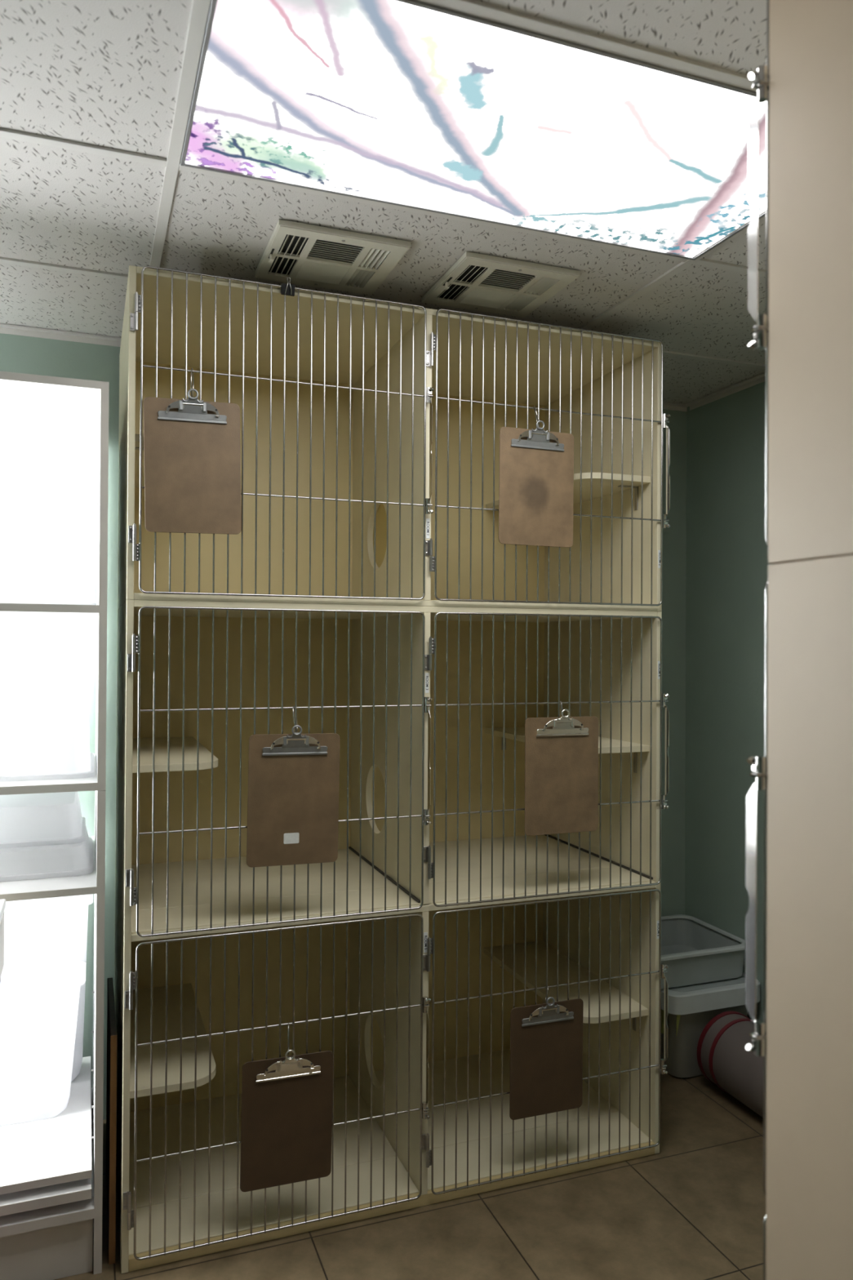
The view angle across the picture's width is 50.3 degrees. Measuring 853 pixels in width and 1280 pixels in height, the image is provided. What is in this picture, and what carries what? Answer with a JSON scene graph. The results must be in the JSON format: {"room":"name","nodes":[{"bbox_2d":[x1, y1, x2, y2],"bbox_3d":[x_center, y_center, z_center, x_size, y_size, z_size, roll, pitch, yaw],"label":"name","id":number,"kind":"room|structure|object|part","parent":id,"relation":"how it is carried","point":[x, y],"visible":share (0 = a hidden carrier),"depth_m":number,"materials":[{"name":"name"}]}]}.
{"room":"veterinary clinic","nodes":[
{"label":"veterinary clinic","id":0,"kind":"room"},
{"bbox_2d":[0,333,686,1119],"bbox_3d":[-0.366,0.250,3.071,3.097,2.550,0.100,0,0,-20],"label":"wall","id":1,"kind":"structure","parent":0,"point":[47,495],"depth_m":2.77,"materials":[{"name":"green paint"}]},
{"bbox_2d":[117,265,671,611],"bbox_3d":[-0.117,-0.477,2.684,1.483,0.780,0.734,0,0,-20],"label":"animal cage","id":2,"kind":"object","parent":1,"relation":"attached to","point":[370,428],"visible":0.94,"depth_m":2.77,"materials":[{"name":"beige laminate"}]},
{"bbox_3d":[-0.810,-0.482,2.444,0.016,0.780,0.700,0,0,-20],"label":"panel","id":3,"kind":"part","parent":2,"relation":"part of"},
{"bbox_2d":[134,433,144,487],"bbox_3d":[-0.709,-0.477,2.495,0.210,0.018,0.657,0,0,-20],"label":"shelf","id":4,"kind":"object","parent":2,"relation":"attached to","point":[136,436],"depth_m":2.40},
{"bbox_2d":[190,367,193,396],"bbox_3d":[-0.555,-0.607,2.149,0.003,0.075,0.048,0,0,-8],"label":"ring","id":5,"kind":"object","parent":2,"relation":"hanging from","point":[192,367],"visible":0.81,"depth_m":2.13,"materials":[{"name":"silver metal"}]},
{"bbox_2d":[142,388,241,534],"bbox_3d":[-0.548,-0.421,2.137,0.222,0.337,0.021,-1,0,-20],"label":"clipboard","id":6,"kind":"object","parent":2,"relation":"attached to","point":[192,453],"visible":1,"depth_m":2.14,"materials":[{"name":"brown wood"}]},
{"bbox_3d":[-0.550,-0.543,2.137,0.159,0.056,0.014,-1,0,-20],"label":"clip lever","id":7,"kind":"part","parent":6,"relation":"part of","materials":[{"name":"grey metal"}]},
{"bbox_3d":[-0.334,-0.488,2.235,0.710,0.766,0.006,0,0,-20],"label":"cage door","id":8,"kind":"part","parent":2,"relation":"part of","materials":[{"name":"silver metal"}]},
{"bbox_2d":[280,276,294,296],"bbox_3d":[-0.340,-0.869,2.231,0.032,0.040,0.021,0,0,-20],"label":"binder clip","id":9,"kind":"object","parent":2,"relation":"attached to","point":[287,289],"visible":1,"depth_m":2.23,"materials":[{"name":"black metal"}]},
{"bbox_3d":[-0.338,-0.869,2.226,0.018,0.040,0.011,0,0,-20],"label":"handle","id":10,"kind":"part","parent":9,"relation":"part of","materials":[{"name":"silver metal"}]},
{"bbox_3d":[-0.249,-0.475,3.021,1.439,0.748,0.006,0,0,-20],"label":"panel","id":11,"kind":"part","parent":2,"relation":"part of","materials":[{"name":"beige laminate"}]},
{"bbox_3d":[-0.131,-0.095,2.695,1.439,0.016,0.700,0,0,-20],"label":"panel","id":12,"kind":"part","parent":2,"relation":"part of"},
{"bbox_3d":[-0.127,-0.859,2.701,1.439,0.016,0.700,0,0,-20],"label":"panel","id":13,"kind":"part","parent":2,"relation":"part of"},
{"bbox_2d":[498,420,573,547],"bbox_3d":[0.303,-0.424,2.454,0.225,0.337,0.021,1,-1,-20],"label":"clipboard","id":14,"kind":"object","parent":2,"relation":"attached to","point":[536,470],"visible":1,"depth_m":2.46,"materials":[{"name":"brown wood"}]},
{"bbox_3d":[0.304,-0.546,2.456,0.161,0.056,0.014,1,-1,-20],"label":"clip lever","id":15,"kind":"part","parent":14,"relation":"part of","materials":[{"name":"grey metal"}]},
{"bbox_2d":[533,405,539,427],"bbox_3d":[0.300,-0.605,2.468,0.016,0.063,0.042,0,0,5],"label":"ring","id":16,"kind":"object","parent":2,"relation":"hanging from","point":[535,409],"visible":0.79,"depth_m":2.46,"materials":[{"name":"silver metal"}]},
{"bbox_3d":[0.352,-0.483,2.491,0.702,0.766,0.006,0,0,-20],"label":"cage door","id":17,"kind":"part","parent":2,"relation":"part of","materials":[{"name":"silver metal"}]},
{"bbox_2d":[485,472,650,509],"bbox_3d":[0.431,-0.468,2.920,0.234,0.018,0.657,0,0,-20],"label":"shelf","id":18,"kind":"object","parent":2,"relation":"attached to","point":[586,477],"depth_m":2.72,"materials":[{"name":"beige plastic"}]},
{"bbox_3d":[0.553,-0.471,2.952,0.016,0.780,0.700,0,0,-20],"label":"panel","id":19,"kind":"part","parent":2,"relation":"part of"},
{"bbox_2d":[0,0,766,404],"bbox_3d":[0.590,-0.965,0.533,3.097,0.054,5.536,0,0,-20],"label":"ceiling","id":20,"kind":"structure","parent":0,"point":[100,73],"depth_m":1.98,"materials":[{"name":"tile"}]},
{"bbox_2d":[254,219,411,294],"bbox_3d":[-0.235,-0.915,2.206,0.310,0.028,0.310,0,0,-20],"label":"ceiling vent","id":21,"kind":"object","parent":20,"relation":"in","point":[310,255],"visible":1,"depth_m":2.18,"materials":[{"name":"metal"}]},
{"bbox_3d":[-0.365,-0.908,2.150,0.010,0.014,0.054,0,0,-20],"label":"damper lever","id":22,"kind":"part","parent":21,"relation":"part of","materials":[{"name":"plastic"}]},
{"bbox_2d":[0,0,766,368],"bbox_3d":[0.590,-0.936,0.533,2.873,0.008,5.336,0,0,-20],"label":"ceiling grid","id":23,"kind":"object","parent":20,"relation":"attached to","point":[199,8],"depth_m":1.70,"materials":[{"name":"white metal"}]},
{"bbox_2d":[180,0,766,260],"bbox_3d":[0.186,-0.927,1.708,1.205,0.009,0.586,0,0,-20],"label":"recessed light","id":24,"kind":"object","parent":20,"relation":"in","point":[411,104],"visible":0.93,"depth_m":1.62,"materials":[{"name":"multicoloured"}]},
{"bbox_2d":[421,251,580,317],"bbox_3d":[0.186,-0.911,2.364,0.310,0.028,0.310,0,0,-20],"label":"ceiling vent","id":25,"kind":"object","parent":20,"relation":"in","point":[477,282],"visible":1,"depth_m":2.34,"materials":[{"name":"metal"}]},
{"bbox_3d":[0.056,-0.905,2.308,0.010,0.014,0.054,0,0,-20],"label":"damper lever","id":26,"kind":"part","parent":25,"relation":"part of","materials":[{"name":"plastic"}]},
{"bbox_2d":[54,1072,766,1279],"bbox_3d":[0.577,1.487,0.515,3.097,0.050,5.536,0,0,-20],"label":"floor","id":27,"kind":"structure","parent":0,"point":[695,1208],"depth_m":2.27,"materials":[{"name":"tile"}]},
{"bbox_2d":[0,898,5,981],"bbox_3d":[-1.037,1.004,1.690,0.428,0.915,0.340,0,0,-20],"label":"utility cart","id":28,"kind":"object","parent":27,"relation":"on","point":[2,902],"visible":1,"depth_m":1.87,"materials":[{"name":"white plastic"}]},
{"bbox_2d":[0,371,108,1279],"bbox_3d":[-1.198,0.431,2.304,0.710,2.068,0.702,0,0,-20],"label":"shelving unit","id":29,"kind":"object","parent":27,"relation":"on","point":[51,1169],"visible":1,"depth_m":2.11,"materials":[{"name":"white metal"}]},
{"bbox_2d":[0,960,85,1126],"bbox_3d":[-1.202,1.049,2.311,0.624,0.348,0.173,0,0,-20],"label":"storage bin","id":30,"kind":"object","parent":29,"relation":"on","point":[39,1002],"visible":1,"depth_m":2.31,"materials":[{"name":"white plastic"}]},
{"bbox_3d":[-1.198,1.232,2.270,0.674,0.018,0.618,0,0,-20],"label":"shelf","id":31,"kind":"part","parent":29,"relation":"part of","materials":[{"name":"white laminate"}]},
{"bbox_2d":[0,826,93,881],"bbox_3d":[-1.166,0.538,2.306,0.597,0.066,0.426,0,0,-20],"label":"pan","id":32,"kind":"object","parent":29,"relation":"on","point":[27,863],"visible":0.67,"depth_m":2.19,"materials":[{"name":"white plastic"}]},
{"bbox_2d":[0,791,85,848],"bbox_3d":[-1.178,0.457,2.312,0.578,0.096,0.325,0,0,-20],"label":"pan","id":33,"kind":"object","parent":32,"relation":"on","point":[45,819],"visible":0.93,"depth_m":2.24,"materials":[{"name":"white plastic"}]},
{"bbox_3d":[-1.191,1.319,2.256,0.680,0.022,0.608,0,0,-20],"label":"rail","id":34,"kind":"part","parent":29,"relation":"part of","materials":[{"name":"white laminate"}]},
{"bbox_2d":[0,693,94,782],"bbox_3d":[-1.157,0.238,2.289,0.599,0.182,0.467,0,0,-20],"label":"storage bin","id":35,"kind":"object","parent":29,"relation":"on","point":[43,736],"visible":1,"depth_m":2.15,"materials":[{"name":"white plastic"}]},
{"bbox_2d":[3,893,93,1081],"bbox_3d":[-1.248,0.972,2.476,0.632,0.502,0.143,0,0,-20],"label":"storage bin","id":36,"kind":"object","parent":29,"relation":"on","point":[54,929],"visible":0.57,"depth_m":2.49,"materials":[{"name":"white plastic"}]},
{"bbox_2d":[0,541,96,604],"bbox_3d":[-1.165,-0.159,2.321,0.600,0.154,0.406,0,0,-20],"label":"storage bin","id":37,"kind":"object","parent":29,"relation":"on","point":[31,573],"visible":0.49,"depth_m":2.20,"materials":[{"name":"white plastic"}]},
{"bbox_3d":[-1.188,0.579,2.266,0.680,0.016,0.598,0,0,-20],"label":"shelf","id":38,"kind":"part","parent":29,"relation":"part of","materials":[{"name":"white laminate"}]},
{"bbox_3d":[-1.187,0.339,2.268,0.680,0.018,0.598,0,0,-20],"label":"shelf","id":39,"kind":"part","parent":29,"relation":"part of","materials":[{"name":"white laminate"}]},
{"bbox_3d":[-1.187,-0.543,2.286,0.680,0.084,0.017,0,0,-20],"label":"rail","id":40,"kind":"part","parent":29,"relation":"part of","materials":[{"name":"white laminate"}]},
{"bbox_3d":[-1.185,-0.073,2.271,0.680,0.018,0.598,0,0,-20],"label":"shelf","id":41,"kind":"part","parent":29,"relation":"part of","materials":[{"name":"white laminate"}]},
{"bbox_3d":[-1.197,-0.594,2.317,0.680,0.018,0.688,0,0,-20],"label":"panel","id":42,"kind":"part","parent":29,"relation":"part of","materials":[{"name":"white laminate"}]},
{"bbox_3d":[-0.873,-0.124,2.435,0.018,0.952,0.689,0,0,-20],"label":"panel","id":43,"kind":"part","parent":29,"relation":"part of","materials":[{"name":"white metal"}]},
{"bbox_3d":[-0.879,0.910,2.428,0.018,1.116,0.689,0,0,-20],"label":"panel","id":44,"kind":"part","parent":29,"relation":"part of","materials":[{"name":"white metal"}]},
{"bbox_2d":[106,977,116,1264],"bbox_3d":[-0.807,1.200,2.321,0.014,0.535,0.396,0,0,-20],"label":"wooden panel","id":45,"kind":"object","parent":27,"relation":"on","point":[111,1075],"visible":1,"depth_m":2.14,"materials":[{"name":"brown wood"}]},
{"bbox_2d":[114,600,669,1273],"bbox_3d":[-0.123,0.694,2.676,1.483,1.560,0.734,0,0,-20],"label":"cage","id":46,"kind":"object","parent":27,"relation":"on","point":[406,957],"visible":0.99,"depth_m":2.69,"materials":[{"name":"beige laminate"}]},
{"bbox_3d":[-0.817,0.688,2.435,0.016,1.560,0.700,0,0,-20],"label":"panel","id":47,"kind":"part","parent":46,"relation":"part of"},
{"bbox_2d":[129,982,215,1098],"bbox_3d":[-0.717,1.075,2.484,0.210,0.018,0.657,0,0,-20],"label":"shelf","id":48,"kind":"object","parent":46,"relation":"attached to","point":[144,989],"depth_m":2.41,"materials":[{"name":"beige plastic"}]},
{"bbox_2d":[132,736,217,773],"bbox_3d":[-0.713,0.308,2.489,0.210,0.018,0.657,0,0,-20],"label":"shelf","id":49,"kind":"object","parent":46,"relation":"attached to","point":[145,742],"depth_m":2.34,"materials":[{"name":"beige plastic"}]},
{"bbox_3d":[-0.343,1.072,2.224,0.710,0.735,0.006,0,0,-20],"label":"cage door","id":50,"kind":"part","parent":46,"relation":"part of","materials":[{"name":"silver metal"}]},
{"bbox_3d":[-0.339,0.308,2.229,0.710,0.770,0.006,0,0,-20],"label":"cage door","id":51,"kind":"part","parent":46,"relation":"part of","materials":[{"name":"silver metal"}]},
{"bbox_2d":[240,1049,333,1191],"bbox_3d":[-0.336,1.161,2.208,0.224,0.333,0.021,1,-1,-20],"label":"clipboard","id":52,"kind":"object","parent":46,"relation":"attached to","point":[286,1123],"visible":1,"depth_m":2.21,"materials":[{"name":"brown wood"}]},
{"bbox_3d":[-0.334,1.041,2.210,0.160,0.056,0.014,1,-1,-20],"label":"clip lever","id":53,"kind":"part","parent":52,"relation":"part of","materials":[{"name":"silver metal"}]},
{"bbox_2d":[287,1022,289,1054],"bbox_3d":[-0.338,0.976,2.222,0.003,0.077,0.049,0,0,-6],"label":"ring","id":54,"kind":"object","parent":46,"relation":"hanging from","point":[288,1034],"visible":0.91,"depth_m":2.20,"materials":[{"name":"silver metal"}]},
{"bbox_2d":[246,724,340,867],"bbox_3d":[-0.322,0.379,2.217,0.226,0.343,0.021,1,-1,-20],"label":"clipboard","id":55,"kind":"object","parent":46,"relation":"attached to","point":[294,778],"visible":1,"depth_m":2.22,"materials":[{"name":"brown wood"}]},
{"bbox_3d":[-0.319,0.254,2.219,0.161,0.056,0.014,1,-1,-20],"label":"clip lever","id":56,"kind":"part","parent":55,"relation":"part of","materials":[{"name":"grey metal"}]},
{"bbox_2d":[292,706,297,732],"bbox_3d":[-0.323,0.194,2.232,0.011,0.065,0.042,0,0,1],"label":"ring","id":57,"kind":"object","parent":46,"relation":"hanging from","point":[293,708],"visible":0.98,"depth_m":2.22,"materials":[{"name":"silver metal"}]},
{"bbox_3d":[-0.256,0.688,3.013,1.439,1.514,0.006,0,0,-20],"label":"panel","id":58,"kind":"part","parent":46,"relation":"part of","materials":[{"name":"beige laminate"}]},
{"bbox_3d":[-0.139,1.459,2.684,1.439,0.030,0.700,0,0,-20],"label":"panel","id":59,"kind":"part","parent":46,"relation":"part of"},
{"bbox_2d":[130,881,656,942],"bbox_3d":[-0.134,0.702,2.686,1.439,0.016,0.691,0,0,-20],"label":"shelf","id":60,"kind":"object","parent":46,"relation":"attached to","point":[189,926],"depth_m":2.39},
{"bbox_3d":[-0.131,-0.078,2.695,1.439,0.016,0.700,0,0,-20],"label":"panel","id":61,"kind":"part","parent":46,"relation":"part of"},
{"bbox_3d":[0.343,1.077,2.480,0.702,0.735,0.006,0,0,-20],"label":"cage door","id":62,"kind":"part","parent":46,"relation":"part of","materials":[{"name":"silver metal"}]},
{"bbox_3d":[0.347,0.314,2.485,0.702,0.770,0.006,0,0,-20],"label":"cage door","id":63,"kind":"part","parent":46,"relation":"part of","materials":[{"name":"silver metal"}]},
{"bbox_2d":[483,940,648,1023],"bbox_3d":[0.423,1.084,2.909,0.234,0.018,0.657,0,0,-20],"label":"shelf","id":64,"kind":"object","parent":46,"relation":"attached to","point":[496,944],"depth_m":2.88,"materials":[{"name":"beige plastic"}]},
{"bbox_2d":[484,727,649,753],"bbox_3d":[0.427,0.317,2.914,0.234,0.018,0.657,0,0,-20],"label":"shelf","id":65,"kind":"object","parent":46,"relation":"attached to","point":[498,731],"depth_m":2.77,"materials":[{"name":"beige plastic"}]},
{"bbox_3d":[0.546,0.699,2.944,0.016,1.560,0.700,0,0,-20],"label":"panel","id":66,"kind":"part","parent":46,"relation":"part of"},
{"bbox_3d":[0.371,0.188,2.491,0.011,0.041,0.025,-6,2,-20],"label":"ring","id":67,"kind":"object","parent":46,"relation":"hanging from","visible":0},
{"bbox_2d":[524,709,598,835],"bbox_3d":[0.374,0.358,2.477,0.226,0.341,0.021,0,0,-20],"label":"clipboard","id":68,"kind":"object","parent":67,"relation":"hanging from","point":[562,753],"visible":1,"depth_m":2.48,"materials":[{"name":"brown wood"}]},
{"bbox_3d":[0.375,0.235,2.478,0.161,0.056,0.014,0,0,-20],"label":"clip lever","id":69,"kind":"part","parent":68,"relation":"part of","materials":[{"name":"silver metal"}]},
{"label":"ring","id":70,"kind":"object","parent":46,"relation":"hanging from","visible":0},
{"bbox_2d":[509,996,583,1119],"bbox_3d":[0.331,1.125,2.457,0.221,0.322,0.021,1,-1,-20],"label":"clipboard","id":71,"kind":"object","parent":70,"relation":"hanging from","point":[546,1039],"visible":1,"depth_m":2.46,"materials":[{"name":"brown wood"}]},
{"bbox_3d":[0.332,1.010,2.458,0.158,0.056,0.014,1,-1,-20],"label":"clip lever","id":72,"kind":"part","parent":71,"relation":"part of","materials":[{"name":"grey metal"}]},
{"bbox_2d":[660,914,759,1078],"bbox_3d":[0.856,1.267,3.219,0.484,0.432,0.437,0,0,-20],"label":"tub","id":73,"kind":"object","parent":27,"relation":"on","point":[691,1007],"depth_m":3.06,"materials":[{"name":"grey plastic"}]},
{"bbox_3d":[0.848,1.111,3.233,0.476,0.120,0.391,0,0,-20],"label":"storage tub","id":74,"kind":"part","parent":73,"relation":"part of","materials":[{"name":"grey plastic"}]},
{"bbox_3d":[0.907,1.175,3.239,0.316,0.005,0.376,0,0,-20],"label":"lid","id":75,"kind":"part","parent":73,"relation":"part of","materials":[{"name":"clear plastic"}]},
{"bbox_2d":[697,1011,764,1117],"bbox_3d":[1.092,1.359,2.788,0.243,0.243,0.517,0,0,-20],"label":"drum","id":76,"kind":"object","parent":27,"relation":"on","point":[723,1058],"visible":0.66,"depth_m":2.87,"materials":[{"name":"grey plastic"}]},
{"bbox_2d":[745,555,852,1279],"bbox_3d":[1.175,0.691,1.030,1.407,1.557,0.734,0,0,-20],"label":"cabinet","id":77,"kind":"object","parent":27,"relation":"on","point":[804,1038],"visible":1,"depth_m":1.04,"materials":[{"name":"beige laminate"}]},
{"bbox_3d":[0.728,1.071,1.229,0.675,0.735,0.006,0,0,-20],"label":"cage door","id":78,"kind":"part","parent":77,"relation":"part of","materials":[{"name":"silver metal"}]},
{"bbox_3d":[0.732,0.308,1.235,0.675,0.768,0.006,0,0,-20],"label":"cage door","id":79,"kind":"part","parent":77,"relation":"part of","materials":[{"name":"silver metal"}]},
{"bbox_2d":[684,381,772,1021],"bbox_3d":[2.005,0.248,1.001,0.100,2.550,5.436,0,0,-20],"label":"wall","id":80,"kind":"structure","parent":0,"point":[727,563],"depth_m":3.31,"materials":[{"name":"green paint"}]},
{"bbox_2d":[0,323,765,411],"bbox_3d":[0.590,-0.925,0.533,2.897,0.022,5.336,0,0,-20],"label":"trim","id":81,"kind":"structure","parent":80,"relation":"attached to","point":[4,328],"depth_m":2.78,"materials":[{"name":"white"}]},
{"bbox_2d":[747,0,852,564],"bbox_3d":[1.182,-0.505,1.039,1.407,0.832,0.734,0,0,-20],"label":"upper cabinet","id":82,"kind":"object","parent":80,"relation":"attached to","point":[805,331],"visible":1,"depth_m":1.05,"materials":[{"name":"beige laminate"}]},
{"bbox_3d":[0.737,-0.514,1.240,0.675,0.814,0.006,0,0,-20],"label":"cage door","id":83,"kind":"part","parent":82,"relation":"part of","materials":[{"name":"silver metal"}]}
]}

